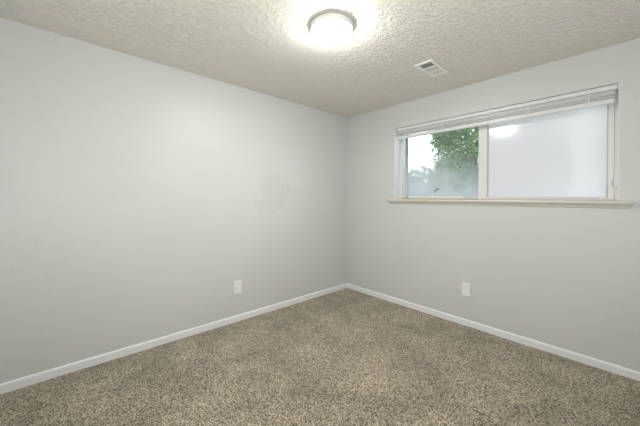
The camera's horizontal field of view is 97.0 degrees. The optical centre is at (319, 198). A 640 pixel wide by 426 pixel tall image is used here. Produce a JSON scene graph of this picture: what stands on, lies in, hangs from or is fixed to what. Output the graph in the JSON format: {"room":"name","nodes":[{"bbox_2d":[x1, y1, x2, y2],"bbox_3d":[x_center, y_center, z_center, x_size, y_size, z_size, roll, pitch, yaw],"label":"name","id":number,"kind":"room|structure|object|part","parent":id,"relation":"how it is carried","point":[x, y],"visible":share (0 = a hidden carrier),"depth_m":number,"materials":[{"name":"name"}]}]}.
{"room":"empty bedroom","nodes":[
{"label":"empty bedroom","id":0,"kind":"room"},
{"bbox_2d":[0,19,347,383],"bbox_3d":[-0.853,0.029,3.027,3.810,2.490,0.120,0,0,-42],"label":"wall","id":1,"kind":"structure","parent":0,"point":[135,194],"depth_m":2.36,"materials":[{"name":"paint"}]},
{"bbox_2d":[0,283,346,393],"bbox_3d":[-0.872,1.248,2.927,3.420,0.073,0.013,0,0,-42],"label":"baseboard","id":2,"kind":"structure","parent":1,"relation":"attached to","point":[32,379],"depth_m":2.36,"materials":[{"name":"white paint"}]},
{"bbox_2d":[234,280,240,294],"bbox_3d":[-0.856,0.921,2.940,0.084,0.134,0.011,0,0,-42],"label":"wall outlet","id":3,"kind":"object","parent":1,"relation":"attached to","point":[237,284],"visible":1,"depth_m":2.94,"materials":[{"name":"white plastic"}]},
{"bbox_2d":[0,288,639,425],"bbox_3d":[0.288,1.340,1.761,3.810,0.125,3.540,0,0,-42],"label":"floor","id":4,"kind":"structure","parent":0,"point":[344,357],"depth_m":1.98,"materials":[{"name":"carpet"}]},
{"bbox_2d":[0,0,639,117],"bbox_3d":[0.305,-1.218,1.761,3.810,0.120,3.540,0,0,-42],"label":"ceiling","id":5,"kind":"structure","parent":0,"point":[268,47],"depth_m":2.03,"materials":[{"name":"paint"}]},
{"bbox_2d":[309,11,353,44],"bbox_3d":[0.078,-1.118,1.898,0.300,0.083,0.300,0,0,-42],"label":"ceiling lamp","id":6,"kind":"object","parent":5,"relation":"attached to","point":[328,27],"visible":1,"depth_m":1.82,"materials":[{"name":"white glass"}]},
{"bbox_2d":[414,59,448,76],"bbox_3d":[0.993,-1.148,2.506,0.330,0.010,0.162,0,0,-42],"label":"ceiling vent","id":7,"kind":"object","parent":5,"relation":"in","point":[430,67],"visible":1,"depth_m":2.49,"materials":[{"name":"white metal"}]},
{"bbox_2d":[347,38,639,371],"bbox_3d":[1.606,0.045,2.951,0.268,2.490,3.300,0,0,-42],"label":"wall","id":8,"kind":"structure","parent":0,"point":[568,278],"depth_m":2.55,"materials":[{"name":"grey paint"}]},
{"bbox_2d":[405,138,408,163],"bbox_3d":[1.751,-0.416,2.969,0.097,0.900,1.914,0,0,-42],"label":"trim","id":9,"kind":"structure","parent":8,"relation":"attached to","point":[407,139],"depth_m":3.67,"materials":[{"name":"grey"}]},
{"bbox_2d":[462,282,470,296],"bbox_3d":[1.481,0.921,2.874,0.011,0.134,0.084,0,0,-42],"label":"wall outlet","id":10,"kind":"object","parent":8,"relation":"attached to","point":[465,286],"visible":1,"depth_m":2.87,"materials":[{"name":"white plastic"}]},
{"bbox_2d":[347,283,639,381],"bbox_3d":[1.494,1.263,2.856,0.013,0.073,3.300,0,0,-42],"label":"baseboard","id":11,"kind":"structure","parent":8,"relation":"attached to","point":[632,374],"depth_m":2.54,"materials":[{"name":"white paint"}]},
{"bbox_2d":[394,82,619,200],"bbox_3d":[1.612,-0.427,2.843,0.122,0.880,1.915,0,0,-42],"label":"trim","id":12,"kind":"structure","parent":8,"relation":"attached to","point":[397,142],"depth_m":3.36,"materials":[{"name":"white paint"}]},
{"bbox_2d":[399,90,618,200],"bbox_3d":[1.674,-0.424,2.899,0.105,0.882,1.913,0,0,-42],"label":"window","id":13,"kind":"structure","parent":8,"relation":"in","point":[572,155],"depth_m":2.55,"materials":[{"name":"white glass"}]},
{"bbox_2d":[406,196,462,197],"bbox_3d":[1.295,-0.013,3.253,0.018,0.021,0.667,0,0,-42],"label":"rod","id":14,"kind":"object","parent":13,"relation":"on","point":[439,196],"visible":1,"depth_m":3.16,"materials":[{"name":"white"}]},
{"bbox_3d":[1.383,-0.414,3.260,0.004,0.816,0.912,0,0,-42],"label":"glass pane","id":15,"kind":"part","parent":13,"relation":"part of","materials":[{"name":"clear glass"}]},
{"bbox_2d":[397,83,618,189],"bbox_3d":[1.592,-0.438,2.814,0.052,0.857,1.896,0,0,-42],"label":"mini blind","id":16,"kind":"object","parent":13,"relation":"attached to","point":[606,92],"visible":0.98,"depth_m":2.57,"materials":[{"name":"white plastic"}]},
{"bbox_3d":[1.595,-0.743,2.821,0.036,0.034,1.856,0,0,-42],"label":"rail","id":17,"kind":"part","parent":16,"relation":"part of","materials":[{"name":"white plastic"}]},
{"bbox_3d":[1.599,-0.842,2.818,0.036,0.033,1.872,0,0,-42],"label":"head rail","id":18,"kind":"part","parent":16,"relation":"part of","materials":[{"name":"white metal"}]},
{"bbox_3d":[1.966,-0.410,2.562,0.032,0.846,0.969,0,0,-42],"label":"sash","id":19,"kind":"part","parent":13,"relation":"part of","materials":[{"name":"white plastic"}]},
{"bbox_3d":[1.982,-0.409,2.547,0.004,0.798,0.858,0,0,-42],"label":"frosted pane","id":20,"kind":"part","parent":13,"relation":"part of","materials":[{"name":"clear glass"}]},
{"bbox_2d":[386,199,633,208],"bbox_3d":[1.585,0.041,2.826,0.178,0.056,2.074,0,0,-42],"label":"trim","id":21,"kind":"structure","parent":8,"relation":"attached to","point":[525,203],"depth_m":2.48,"materials":[{"name":"white paint"}]},
{"label":"outside","id":22,"kind":"structure","parent":0,"visible":0},
{"bbox_3d":[11.946,0.548,21.333,39.698,0.420,50.000,0,0,-42],"label":"ground","id":23,"kind":"structure","parent":22,"visible":0},
{"bbox_2d":[429,122,478,181],"bbox_3d":[4.386,-1.392,7.088,3.186,4.062,3.182,0,0,21],"label":"leafy tree","id":24,"kind":"object","parent":23,"relation":"on","point":[462,163],"visible":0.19,"depth_m":7.12,"materials":[{"name":"green plant"}]}
]}

